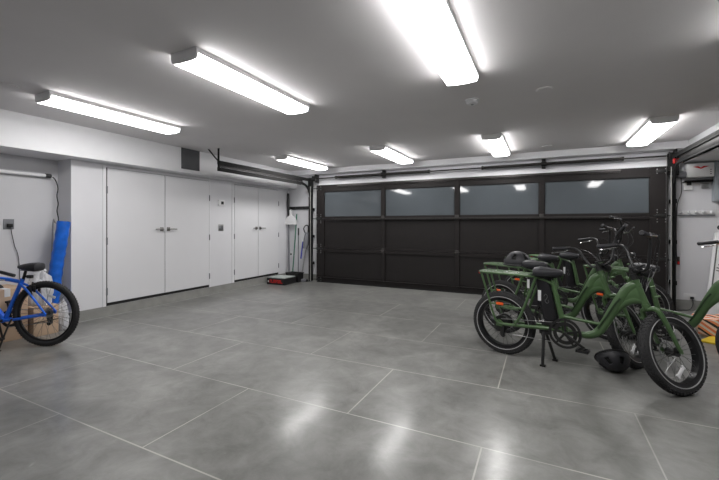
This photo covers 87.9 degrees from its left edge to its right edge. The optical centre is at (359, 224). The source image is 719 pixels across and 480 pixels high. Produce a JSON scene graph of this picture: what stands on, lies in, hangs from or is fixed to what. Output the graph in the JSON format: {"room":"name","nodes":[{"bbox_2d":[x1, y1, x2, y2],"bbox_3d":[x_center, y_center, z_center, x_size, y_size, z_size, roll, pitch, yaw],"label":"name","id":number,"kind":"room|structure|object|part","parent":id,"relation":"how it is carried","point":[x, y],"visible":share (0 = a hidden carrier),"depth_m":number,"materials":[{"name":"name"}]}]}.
{"room":"garage","nodes":[
{"label":"garage","id":0,"kind":"room"},
{"bbox_2d":[0,153,57,286],"bbox_3d":[-4.811,0.015,3.270,0.200,2.470,3.620,0,0,26],"label":"wall","id":1,"kind":"structure","parent":0,"point":[31,201],"depth_m":4.55,"materials":[{"name":"grey paint"}]},
{"bbox_2d":[3,219,13,228],"bbox_3d":[-4.127,-0.010,4.393,0.035,0.120,0.100,0,0,26],"label":"wall outlet","id":2,"kind":"object","parent":1,"relation":"attached to","point":[7,223],"visible":1,"depth_m":4.39,"materials":[{"name":"grey plastic"}]},
{"bbox_2d":[10,227,19,279],"bbox_3d":[-4.098,0.552,4.441,0.023,1.066,0.098,0,0,26],"label":"cord","id":3,"kind":"object","parent":2,"relation":"hanging from","point":[10,227],"visible":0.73,"depth_m":4.46,"materials":[{"name":"black plastic"}]},
{"bbox_2d":[0,169,51,177],"bbox_3d":[-4.373,-0.620,3.846,0.077,0.053,2.000,0,0,26],"label":"tube","id":4,"kind":"object","parent":1,"relation":"attached to","point":[1,170],"visible":1,"depth_m":4.50,"materials":[{"name":"white paint"}]},
{"bbox_2d":[52,177,58,220],"bbox_3d":[-3.875,-0.292,4.760,0.077,0.645,0.024,0,0,-12],"label":"power cord","id":5,"kind":"object","parent":4,"relation":"hanging from","point":[52,177],"visible":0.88,"depth_m":4.76,"materials":[{"name":"black plastic"}]},
{"bbox_2d":[58,159,287,312],"bbox_3d":[-2.861,0.015,6.880,0.510,2.470,4.580,0,0,26],"label":"wall","id":6,"kind":"structure","parent":0,"point":[80,183],"depth_m":4.96,"materials":[{"name":"white paint"}]},
{"bbox_2d":[103,163,105,306],"bbox_3d":[-3.464,0.138,5.065,0.012,1.945,0.040,0,0,26],"label":"trim","id":7,"kind":"structure","parent":6,"relation":"attached to","point":[104,164],"depth_m":5.06,"materials":[{"name":"white paint"}]},
{"bbox_2d":[106,167,164,305],"bbox_3d":[-3.235,0.161,5.465,0.068,1.893,0.888,0,0,26],"label":"door","id":8,"kind":"structure","parent":6,"relation":"in","point":[135,201],"depth_m":5.43,"materials":[{"name":"white paint"}]},
{"bbox_2d":[0,109,296,188],"bbox_3d":[-3.485,-1.028,5.114,0.550,0.385,8.100,0,0,26],"label":"soffit","id":9,"kind":"object","parent":6,"relation":"attached to","point":[21,134],"depth_m":4.78,"materials":[{"name":"white paint"}]},
{"bbox_2d":[181,147,199,170],"bbox_3d":[-2.724,-1.055,6.021,0.014,0.330,0.340,0,0,26],"label":"air vent","id":10,"kind":"object","parent":9,"relation":"in","point":[190,159],"visible":1,"depth_m":6.01,"materials":[{"name":"grey metal"}]},
{"bbox_2d":[71,273,285,321],"bbox_3d":[-2.654,1.180,6.720,0.004,0.140,4.485,0,0,26],"label":"baseboard","id":11,"kind":"structure","parent":6,"relation":"attached to","point":[90,314],"depth_m":5.84,"materials":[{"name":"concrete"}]},
{"bbox_2d":[164,175,209,294],"bbox_3d":[-2.847,0.161,6.255,0.068,1.893,0.888,0,0,26],"label":"door","id":12,"kind":"structure","parent":6,"relation":"in","point":[187,237],"depth_m":6.22,"materials":[{"name":"white paint"}]},
{"bbox_2d":[209,178,209,286],"bbox_3d":[-2.677,0.138,6.664,0.012,1.945,0.025,0,0,26],"label":"trim","id":13,"kind":"structure","parent":6,"relation":"attached to","point":[209,178],"depth_m":6.65,"materials":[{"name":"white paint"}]},
{"bbox_2d":[218,224,222,230],"bbox_3d":[-2.561,0.050,6.900,0.011,0.120,0.120,0,0,26],"label":"light switch","id":14,"kind":"object","parent":6,"relation":"attached to","point":[220,226],"visible":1,"depth_m":6.89,"materials":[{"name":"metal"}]},
{"bbox_2d":[218,200,224,205],"bbox_3d":[-2.554,-0.410,6.896,0.027,0.110,0.150,0,0,26],"label":"thermostat","id":15,"kind":"object","parent":6,"relation":"attached to","point":[220,202],"visible":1,"depth_m":6.88,"materials":[{"name":"white plastic"}]},
{"bbox_2d":[232,181,233,282],"bbox_3d":[-2.430,0.138,7.167,0.012,1.945,0.055,0,0,26],"label":"trim","id":16,"kind":"structure","parent":6,"relation":"attached to","point":[232,181],"depth_m":7.15,"materials":[{"name":"white paint"}]},
{"bbox_2d":[234,184,257,281],"bbox_3d":[-2.246,0.161,7.476,0.068,1.893,0.685,0,0,26],"label":"door","id":17,"kind":"structure","parent":6,"relation":"in","point":[245,197],"depth_m":7.46,"materials":[{"name":"white paint"}]},
{"bbox_2d":[258,187,278,277],"bbox_3d":[-1.947,0.161,8.084,0.068,1.893,0.685,0,0,26],"label":"door","id":18,"kind":"structure","parent":6,"relation":"in","point":[268,203],"depth_m":8.05,"materials":[{"name":"white paint"}]},
{"bbox_2d":[285,209,296,224],"bbox_3d":[-1.581,-0.184,8.566,0.349,0.347,0.044,0,0,26],"label":"dustpan","id":19,"kind":"object","parent":6,"relation":"attached to","point":[290,220],"visible":1,"depth_m":8.55,"materials":[{"name":"white plastic"}]},
{"bbox_2d":[0,280,718,479],"bbox_3d":[0.378,1.300,3.213,9.560,0.100,8.300,0,0,26],"label":"floor","id":20,"kind":"structure","parent":0,"point":[313,380],"depth_m":2.66,"materials":[{"name":"concrete"}]},
{"bbox_2d":[0,284,27,341],"bbox_3d":[-3.984,0.969,4.100,0.480,0.563,0.360,0,0,26],"label":"cardboard box","id":21,"kind":"object","parent":20,"relation":"on","point":[6,293],"visible":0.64,"depth_m":4.03,"materials":[{"name":"brown cardboard"}]},
{"bbox_2d":[0,262,79,350],"bbox_3d":[-3.533,0.767,3.870,1.262,0.973,0.677,0,0,-1],"label":"bicycle","id":22,"kind":"object","parent":20,"relation":"on","point":[14,305],"visible":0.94,"depth_m":3.84,"materials":[{"name":"blue paint"}]},
{"bbox_3d":[-3.425,0.517,3.854,0.131,0.112,0.048,0,0,-1],"label":"seat post","id":23,"kind":"part","parent":22,"relation":"part of","materials":[{"name":"black metal"}]},
{"bbox_3d":[-3.557,0.763,3.852,0.747,0.479,0.156,0,0,-1],"label":"frame","id":24,"kind":"part","parent":22,"relation":"part of","materials":[{"name":"blue paint"}]},
{"bbox_3d":[-3.451,0.965,3.898,0.421,0.207,0.006,0,0,-1],"label":"chain","id":25,"kind":"part","parent":22,"relation":"part of","materials":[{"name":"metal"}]},
{"bbox_2d":[28,303,58,336],"bbox_3d":[-3.709,1.085,4.316,0.332,0.330,0.240,0,0,26],"label":"cardboard box","id":26,"kind":"object","parent":20,"relation":"on","point":[50,328],"visible":0.48,"depth_m":4.21,"materials":[{"name":"brown cardboard"}]},
{"bbox_2d":[28,269,53,305],"bbox_3d":[-3.684,0.710,4.313,0.274,0.414,0.240,0,0,26],"label":"plastic bag","id":27,"kind":"object","parent":26,"relation":"on","point":[42,275],"visible":0.52,"depth_m":4.25,"materials":[{"name":"white plastic"}]},
{"bbox_2d":[51,219,55,251],"bbox_3d":[-3.883,0.585,4.681,0.074,1.331,0.108,0,0,26],"label":"metal rod","id":28,"kind":"object","parent":20,"relation":"on","point":[53,222],"visible":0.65,"depth_m":4.72,"materials":[{"name":"metal"}]},
{"bbox_2d":[48,221,70,303],"bbox_3d":[-3.738,0.601,4.605,0.276,1.306,0.152,0,0,-37],"label":"roll","id":29,"kind":"object","parent":20,"relation":"on","point":[60,242],"visible":0.7,"depth_m":4.57,"materials":[{"name":"blue plastic"}]},
{"bbox_2d":[59,298,68,329],"bbox_3d":[-3.553,1.064,4.470,0.148,0.372,0.124,0,0,26],"label":"plastic bag","id":30,"kind":"object","parent":20,"relation":"on","point":[65,322],"visible":0.71,"depth_m":4.44,"materials":[{"name":"white plastic"}]},
{"bbox_2d":[267,275,295,284],"bbox_3d":[-1.666,1.175,7.984,0.460,0.150,0.423,0,0,25],"label":"tool case","id":31,"kind":"object","parent":20,"relation":"on","point":[277,279],"visible":1,"depth_m":7.83,"materials":[{"name":"black plastic"}]},
{"bbox_3d":[-1.665,1.107,7.986,0.430,0.015,0.390,0,0,25],"label":"lid","id":32,"kind":"part","parent":31,"relation":"part of","materials":[{"name":"plastic"}]},
{"bbox_2d":[287,193,289,271],"bbox_3d":[-1.607,0.260,8.603,0.318,1.981,0.098,0,0,26],"label":"push broom","id":33,"kind":"object","parent":20,"relation":"on","point":[288,199],"visible":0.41,"depth_m":8.60,"materials":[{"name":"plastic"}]},
{"bbox_2d":[285,271,303,282],"bbox_3d":[-1.435,1.147,8.251,0.340,0.205,0.220,0,0,26],"label":"storage bin","id":34,"kind":"object","parent":20,"relation":"on","point":[299,275],"visible":0.75,"depth_m":8.17,"materials":[{"name":"black plastic"}]},
{"bbox_2d":[292,214,296,270],"bbox_3d":[-1.514,0.500,8.520,0.258,1.501,0.132,0,0,26],"label":"broom","id":35,"kind":"object","parent":20,"relation":"on","point":[296,214],"visible":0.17,"depth_m":8.50,"materials":[{"name":"green plastic"}]},
{"bbox_2d":[298,228,298,271],"bbox_3d":[-1.361,0.659,8.447,0.258,1.182,0.156,0,0,26],"label":"mop","id":36,"kind":"object","parent":20,"relation":"on","point":[298,228],"visible":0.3,"depth_m":8.47,"materials":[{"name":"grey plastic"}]},
{"bbox_2d":[300,225,308,281],"bbox_3d":[-1.245,0.622,8.305,0.253,1.257,0.244,0,0,26],"label":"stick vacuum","id":37,"kind":"object","parent":20,"relation":"on","point":[305,243],"visible":0.88,"depth_m":8.28,"materials":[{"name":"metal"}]},
{"bbox_2d":[481,223,642,368],"bbox_3d":[2.019,0.623,3.945,0.605,1.270,1.673,0,0,-33],"label":"bicycle","id":38,"kind":"object","parent":20,"relation":"on","point":[597,282],"visible":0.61,"depth_m":3.56,"materials":[{"name":"green metal"}]},
{"bbox_2d":[503,251,530,266],"bbox_3d":[1.784,0.374,4.204,0.251,0.161,0.315,0,0,-44],"label":"helmet","id":39,"kind":"object","parent":38,"relation":"on","point":[515,258],"visible":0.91,"depth_m":4.13,"materials":[{"name":"black plastic"}]},
{"bbox_3d":[1.997,0.698,3.876,0.182,0.554,1.238,0,0,-33],"label":"frame","id":40,"kind":"part","parent":38,"relation":"part of","materials":[{"name":"green paint"}]},
{"bbox_3d":[2.261,0.407,3.510,0.114,0.122,0.060,21,-30,-24],"label":"stem","id":41,"kind":"part","parent":38,"relation":"part of","materials":[{"name":"black metal"}]},
{"bbox_2d":[504,224,636,339],"bbox_3d":[2.597,0.620,4.723,0.527,1.268,1.805,0,0,-31],"label":"bicycle","id":42,"kind":"object","parent":20,"relation":"on","point":[547,258],"visible":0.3,"depth_m":4.61,"materials":[{"name":"green metal"}]},
{"bbox_3d":[2.569,0.698,4.723,0.182,0.554,1.238,0,0,-31],"label":"frame","id":43,"kind":"part","parent":42,"relation":"part of","materials":[{"name":"green paint"}]},
{"bbox_3d":[2.817,0.373,4.342,0.114,0.122,0.060,7,-14,13],"label":"stem","id":44,"kind":"part","parent":42,"relation":"part of","materials":[{"name":"black metal"}]},
{"bbox_2d":[474,230,707,395],"bbox_3d":[1.838,0.644,3.259,1.762,1.209,0.645,0,0,43],"label":"bicycle","id":45,"kind":"object","parent":20,"relation":"on","point":[632,292],"visible":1,"depth_m":3.10,"materials":[{"name":"green paint"}]},
{"bbox_3d":[1.574,0.943,3.421,0.562,0.201,0.006,0,0,43],"label":"chain","id":46,"kind":"part","parent":45,"relation":"part of","materials":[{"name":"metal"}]},
{"bbox_3d":[1.646,1.097,3.328,0.051,0.305,0.111,0,0,43],"label":"kickstand leg","id":47,"kind":"part","parent":45,"relation":"part of","materials":[{"name":"black metal"}]},
{"bbox_3d":[1.758,1.097,3.420,0.135,0.305,0.053,0,0,-15],"label":"kickstand leg","id":48,"kind":"part","parent":45,"relation":"part of","materials":[{"name":"black metal"}]},
{"bbox_3d":[1.832,0.698,3.250,1.238,0.554,0.182,0,0,43],"label":"frame","id":49,"kind":"part","parent":45,"relation":"part of","materials":[{"name":"green paint"}]},
{"bbox_3d":[2.183,0.403,2.950,0.114,0.122,0.060,10,-20,-12],"label":"stem","id":50,"kind":"part","parent":45,"relation":"part of","materials":[{"name":"black metal"}]},
{"bbox_2d":[527,215,673,329],"bbox_3d":[3.043,0.568,5.025,0.587,1.362,1.825,0,0,-26],"label":"bicycle","id":51,"kind":"object","parent":20,"relation":"on","point":[569,269],"visible":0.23,"depth_m":5.05,"materials":[{"name":"green metal"}]},
{"bbox_3d":[3.018,0.698,5.046,0.182,0.554,1.238,0,0,-26],"label":"frame","id":52,"kind":"part","parent":51,"relation":"part of","materials":[{"name":"green paint"}]},
{"bbox_2d":[594,349,630,371],"bbox_3d":[2.175,1.148,3.194,0.286,0.211,0.200,0,0,-7],"label":"helmet","id":53,"kind":"object","parent":20,"relation":"on","point":[614,360],"visible":1,"depth_m":3.13,"materials":[{"name":"black plastic"}]},
{"bbox_2d":[581,225,718,353],"bbox_3d":[2.957,0.627,3.530,0.564,1.253,1.811,0,0,-14],"label":"bicycle","id":54,"kind":"object","parent":20,"relation":"on","point":[711,298],"visible":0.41,"depth_m":3.62,"materials":[{"name":"green metal"}]},
{"bbox_3d":[2.911,1.097,3.722,0.135,0.305,0.053,0,0,12],"label":"kickstand leg","id":55,"kind":"part","parent":54,"relation":"part of","materials":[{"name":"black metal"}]},
{"bbox_3d":[2.900,0.698,3.538,0.182,0.554,1.238,0,0,-20],"label":"frame","id":56,"kind":"part","parent":54,"relation":"part of","materials":[{"name":"green paint"}]},
{"bbox_2d":[701,336,714,344],"bbox_3d":[3.986,1.239,3.741,0.320,0.022,0.780,0,0,-32],"label":"mat","id":57,"kind":"object","parent":20,"relation":"on","point":[711,339],"visible":0.61,"depth_m":3.97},
{"bbox_2d":[707,232,718,314],"bbox_3d":[4.960,0.676,5.160,0.500,1.157,0.169,0,0,-31],"label":"leaning board","id":58,"kind":"object","parent":20,"relation":"on","point":[714,267],"visible":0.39,"depth_m":5.17,"materials":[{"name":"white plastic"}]},
{"bbox_3d":[4.234,1.170,4.176,0.650,0.160,0.440,0,0,34],"label":"cardboard box","id":59,"kind":"object","parent":20,"relation":"on","visible":0},
{"bbox_2d":[692,312,718,336],"bbox_3d":[4.231,1.136,4.182,0.720,0.212,0.495,0,0,34],"label":"striped towel","id":60,"kind":"object","parent":59,"relation":"on","point":[709,325],"visible":0.63,"depth_m":4.15,"materials":[{"name":"fabric"}]},
{"bbox_2d":[0,0,718,170],"bbox_3d":[0.378,-1.270,3.213,9.560,0.100,8.300,0,0,26],"label":"ceiling","id":61,"kind":"structure","parent":0,"point":[610,66],"depth_m":2.95,"materials":[{"name":"paint"}]},
{"bbox_2d":[35,90,180,133],"bbox_3d":[-2.622,-1.180,4.048,0.260,0.080,1.370,0,0,26],"label":"ceiling light","id":62,"kind":"object","parent":61,"relation":"attached to","point":[50,98],"visible":1,"depth_m":3.84,"materials":[{"name":"white plastic"}]},
{"bbox_2d":[171,46,308,114],"bbox_3d":[-0.926,-1.180,3.214,0.260,0.080,1.370,0,0,26],"label":"ceiling light","id":63,"kind":"object","parent":61,"relation":"attached to","point":[196,60],"visible":1,"depth_m":2.96,"materials":[{"name":"white plastic"}]},
{"bbox_2d":[275,155,327,169],"bbox_3d":[-1.067,-1.180,7.140,0.260,0.080,1.370,0,0,26],"label":"ceiling light","id":64,"kind":"object","parent":61,"relation":"attached to","point":[284,158],"visible":1,"depth_m":6.92,"materials":[{"name":"white plastic"}]},
{"bbox_2d":[370,145,412,163],"bbox_3d":[0.575,-1.180,6.332,0.260,0.080,1.370,0,0,26],"label":"ceiling light","id":65,"kind":"object","parent":61,"relation":"attached to","point":[386,151],"visible":1,"depth_m":6.09,"materials":[{"name":"white plastic"}]},
{"bbox_2d":[389,0,478,85],"bbox_3d":[0.532,-1.180,2.418,0.260,0.080,1.370,0,0,26],"label":"ceiling light","id":66,"kind":"object","parent":61,"relation":"attached to","point":[433,24],"visible":1,"depth_m":2.27,"materials":[{"name":"white plastic"}]},
{"bbox_2d":[465,98,478,105],"bbox_3d":[1.099,-1.196,3.639,0.130,0.048,0.130,0,0,26],"label":"smoke detector","id":67,"kind":"object","parent":61,"relation":"attached to","point":[470,101],"visible":1,"depth_m":3.60,"materials":[{"name":"white paint"}]},
{"bbox_2d":[481,133,509,156],"bbox_3d":[2.064,-1.180,5.599,0.260,0.080,1.370,0,0,26],"label":"ceiling light","id":68,"kind":"object","parent":61,"relation":"attached to","point":[495,142],"visible":1,"depth_m":5.30,"materials":[{"name":"white plastic"}]},
{"bbox_2d":[536,86,552,92],"bbox_3d":[1.660,-1.214,3.351,0.140,0.012,0.140,0,0,26],"label":"cover plate","id":69,"kind":"object","parent":61,"relation":"attached to","point":[546,88],"visible":1,"depth_m":3.33,"materials":[{"name":"paint"}]},
{"bbox_2d":[626,115,678,146],"bbox_3d":[3.715,-1.180,4.787,0.260,0.080,1.370,0,0,26],"label":"ceiling light","id":70,"kind":"object","parent":61,"relation":"attached to","point":[653,127],"visible":1,"depth_m":4.52,"materials":[{"name":"white plastic"}]},
{"bbox_2d":[627,122,675,145],"bbox_3d":[3.715,-1.161,4.787,0.254,0.042,1.334,0,0,26],"label":"diffuser","id":71,"kind":"object","parent":70,"relation":"attached to","point":[649,131],"depth_m":4.66,"materials":[{"name":"white plastic"}]},
{"bbox_2d":[288,150,718,300],"bbox_3d":[2.417,0.015,6.780,9.050,2.470,0.100,0,0,26],"label":"wall","id":72,"kind":"structure","parent":0,"point":[692,274],"depth_m":5.62,"materials":[{"name":"white paint"}]},
{"bbox_2d":[208,148,314,281],"bbox_3d":[-1.661,0.012,7.154,0.235,2.476,2.790,0,0,29],"label":"door track","id":73,"kind":"object","parent":72,"relation":"attached to","point":[233,168],"visible":1,"depth_m":7.29,"materials":[{"name":"black metal"}]},
{"bbox_3d":[-1.735,-0.890,6.961,0.056,0.056,2.300,0,0,26],"label":"horizontal rail","id":74,"kind":"part","parent":73,"relation":"part of","materials":[{"name":"black metal"}]},
{"bbox_3d":[-1.680,-0.995,7.073,0.056,0.056,2.550,0,0,26],"label":"horizontal rail","id":75,"kind":"part","parent":73,"relation":"part of","materials":[{"name":"black metal"}]},
{"bbox_3d":[-1.097,0.320,8.258,0.040,1.860,0.051,0,0,26],"label":"vertical rail","id":76,"kind":"part","parent":73,"relation":"part of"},
{"bbox_2d":[289,206,308,209],"bbox_3d":[-1.384,-0.390,8.546,0.670,0.070,0.085,0,0,26],"label":"rail","id":77,"kind":"object","parent":72,"relation":"attached to","point":[298,207],"visible":0.76,"depth_m":8.55,"materials":[{"name":"black metal"}]},
{"bbox_2d":[292,140,688,176],"bbox_3d":[1.641,-1.167,6.994,6.990,0.105,0.200,0,0,26],"label":"trim","id":78,"kind":"structure","parent":72,"relation":"attached to","point":[660,146],"depth_m":6.42,"materials":[{"name":"white paint"}]},
{"bbox_2d":[319,164,666,184],"bbox_3d":[1.870,-0.895,6.960,6.150,0.050,0.060,0,0,26],"label":"trim","id":79,"kind":"structure","parent":72,"relation":"attached to","point":[650,165],"depth_m":6.55,"materials":[{"name":"white paint"}]},
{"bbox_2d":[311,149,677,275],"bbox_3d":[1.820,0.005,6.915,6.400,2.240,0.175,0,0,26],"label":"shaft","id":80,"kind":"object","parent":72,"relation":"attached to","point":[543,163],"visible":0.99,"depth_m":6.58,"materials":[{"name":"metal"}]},
{"bbox_2d":[303,273,700,309],"bbox_3d":[2.348,1.180,6.749,8.946,0.140,0.015,0,0,26],"label":"baseboard","id":81,"kind":"structure","parent":72,"relation":"attached to","point":[680,304],"depth_m":5.53,"materials":[{"name":"concrete"}]},
{"bbox_2d":[676,256,679,264],"bbox_3d":[4.741,0.530,5.551,0.030,0.120,0.053,0,0,26],"label":"sensor","id":82,"kind":"object","parent":72,"relation":"attached to","point":[678,257],"visible":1,"depth_m":5.53,"materials":[{"name":"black plastic"}]},
{"bbox_2d":[684,293,695,299],"bbox_3d":[4.872,1.060,5.496,0.140,0.090,0.035,0,0,26],"label":"wall outlet","id":83,"kind":"object","parent":72,"relation":"attached to","point":[686,296],"visible":1,"depth_m":5.51,"materials":[{"name":"white plastic"}]},
{"bbox_2d":[667,130,718,310],"bbox_3d":[3.322,0.100,2.868,0.140,2.300,6.080,0,0,26],"label":"door track","id":84,"kind":"object","parent":72,"relation":"attached to","point":[710,142],"visible":0.94,"depth_m":5.43,"materials":[{"name":"black metal"}]},
{"bbox_2d":[313,166,674,307],"bbox_3d":[1.801,0.190,6.854,6.280,2.120,0.100,0,0,26],"label":"door","id":85,"kind":"structure","parent":84,"relation":"attached to","point":[494,217],"depth_m":6.74,"materials":[{"name":"brown metal"}]},
{"bbox_3d":[-0.154,0.185,7.852,1.350,0.570,0.015,0,0,26],"label":"panel","id":86,"kind":"part","parent":85,"relation":"part of","materials":[{"name":"black metal"}]},
{"bbox_3d":[-0.154,0.855,7.852,1.350,0.570,0.015,0,0,26],"label":"panel","id":87,"kind":"part","parent":85,"relation":"part of","materials":[{"name":"black metal"}]},
{"bbox_3d":[-0.154,-0.450,7.852,1.350,0.556,0.014,0,0,26],"label":"glass pane","id":88,"kind":"part","parent":85,"relation":"part of","materials":[{"name":"grey glass"}]},
{"bbox_3d":[1.147,0.185,7.212,1.390,0.570,0.015,0,0,26],"label":"panel","id":89,"kind":"part","parent":85,"relation":"part of","materials":[{"name":"black metal"}]},
{"bbox_3d":[1.147,0.855,7.212,1.390,0.570,0.015,0,0,26],"label":"panel","id":90,"kind":"part","parent":85,"relation":"part of","materials":[{"name":"black metal"}]},
{"bbox_3d":[1.147,-0.450,7.212,1.390,0.556,0.014,0,0,26],"label":"glass pane","id":91,"kind":"part","parent":85,"relation":"part of","materials":[{"name":"grey glass"}]},
{"bbox_3d":[1.812,1.175,6.877,6.120,0.090,0.049,0,0,26],"label":"rail","id":92,"kind":"part","parent":85,"relation":"part of","materials":[{"name":"brown metal"}]},
{"bbox_3d":[1.812,0.547,6.877,6.120,0.065,0.049,0,0,26],"label":"rail","id":93,"kind":"part","parent":85,"relation":"part of","materials":[{"name":"brown metal"}]},
{"bbox_3d":[1.812,0.485,6.877,6.120,0.050,0.049,0,0,26],"label":"rail","id":94,"kind":"part","parent":85,"relation":"part of","materials":[{"name":"brown metal"}]},
{"bbox_3d":[1.812,-0.795,6.877,6.120,0.150,0.049,0,0,26],"label":"rail","id":95,"kind":"part","parent":85,"relation":"part of","materials":[{"name":"brown metal"}]},
{"bbox_3d":[1.812,-0.160,6.877,6.120,0.040,0.049,0,0,26],"label":"rail","id":96,"kind":"part","parent":85,"relation":"part of","materials":[{"name":"brown metal"}]},
{"bbox_3d":[1.812,-0.113,6.877,6.120,0.045,0.049,0,0,26],"label":"rail","id":97,"kind":"part","parent":85,"relation":"part of","materials":[{"name":"brown metal"}]},
{"bbox_3d":[2.435,0.855,6.579,1.320,0.570,0.015,0,0,26],"label":"panel","id":98,"kind":"part","parent":85,"relation":"part of","materials":[{"name":"black metal"}]},
{"bbox_3d":[2.435,0.185,6.579,1.320,0.570,0.015,0,0,26],"label":"panel","id":99,"kind":"part","parent":85,"relation":"part of","materials":[{"name":"black metal"}]},
{"bbox_3d":[2.434,-0.450,6.578,1.320,0.556,0.014,0,0,26],"label":"glass pane","id":100,"kind":"part","parent":85,"relation":"part of","materials":[{"name":"grey glass"}]},
{"bbox_3d":[3.736,0.855,5.938,1.420,0.570,0.015,0,0,26],"label":"panel","id":101,"kind":"part","parent":85,"relation":"part of","materials":[{"name":"black metal"}]},
{"bbox_3d":[3.736,0.185,5.938,1.420,0.570,0.015,0,0,26],"label":"panel","id":102,"kind":"part","parent":85,"relation":"part of","materials":[{"name":"black metal"}]},
{"bbox_3d":[3.735,-0.450,5.938,1.420,0.556,0.014,0,0,26],"label":"glass pane","id":103,"kind":"part","parent":85,"relation":"part of","materials":[{"name":"grey glass"}]},
{"bbox_3d":[4.596,0.320,5.457,0.040,1.860,0.051,0,0,26],"label":"vertical rail","id":104,"kind":"part","parent":84,"relation":"part of","materials":[{"name":"black metal"}]},
{"bbox_3d":[4.538,-0.763,5.338,0.038,0.310,0.330,0,0,26],"label":"curved rail","id":105,"kind":"part","parent":84,"relation":"part of","materials":[{"name":"black metal"}]},
{"bbox_3d":[3.278,-0.995,2.778,0.056,0.056,5.880,0,0,26],"label":"horizontal rail","id":106,"kind":"part","parent":84,"relation":"part of","materials":[{"name":"black metal"}]},
{"bbox_3d":[3.223,-0.890,2.666,0.056,0.056,5.630,0,0,26],"label":"horizontal rail","id":107,"kind":"part","parent":84,"relation":"part of","materials":[{"name":"black metal"}]},
{"bbox_2d":[676,162,713,177],"bbox_3d":[4.870,-0.790,5.436,0.420,0.200,0.144,0,0,26],"label":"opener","id":108,"kind":"object","parent":72,"relation":"attached to","point":[694,170],"visible":0.85,"depth_m":5.37,"materials":[{"name":"white plastic"}]},
{"bbox_2d":[676,179,681,258],"bbox_3d":[4.738,-0.125,5.535,0.076,1.250,0.017,0,0,17],"label":"cable","id":109,"kind":"object","parent":108,"relation":"hanging from","point":[681,179],"visible":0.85,"depth_m":5.54,"materials":[{"name":"black plastic"}]},
{"bbox_3d":[4.737,-0.740,5.504,0.120,0.100,0.098,0,0,26],"label":"motor","id":110,"kind":"part","parent":108,"relation":"part of","materials":[{"name":"grey plastic"}]},
{"bbox_2d":[677,210,714,215],"bbox_3d":[4.923,-0.172,5.453,0.420,0.075,0.068,0,0,26],"label":"hook rack","id":111,"kind":"object","parent":72,"relation":"attached to","point":[711,212],"visible":1,"depth_m":5.46,"materials":[{"name":"white plastic"}]},
{"bbox_2d":[682,179,712,189],"bbox_3d":[4.927,-0.585,5.438,0.320,0.140,0.090,0,0,26],"label":"wall bracket","id":112,"kind":"object","parent":72,"relation":"attached to","point":[687,184],"visible":1,"depth_m":5.44,"materials":[{"name":"black metal"}]},
{"bbox_2d":[684,123,718,162],"bbox_3d":[3.805,-1.070,1.527,1.720,0.300,8.100,0,0,26],"label":"trim","id":113,"kind":"structure","parent":72,"relation":"attached to","point":[713,155],"depth_m":5.01,"materials":[{"name":"white paint"}]},
{"bbox_2d":[712,162,718,200],"bbox_3d":[5.280,-0.620,5.237,0.470,0.560,0.140,0,0,26],"label":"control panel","id":114,"kind":"object","parent":72,"relation":"attached to","point":[715,183],"visible":0.88,"depth_m":5.30,"materials":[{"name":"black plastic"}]},
{"bbox_3d":[5.260,-0.620,5.198,0.430,0.520,0.008,0,0,26],"label":"door","id":115,"kind":"part","parent":114,"relation":"part of","materials":[{"name":"grey metal"}]}
]}

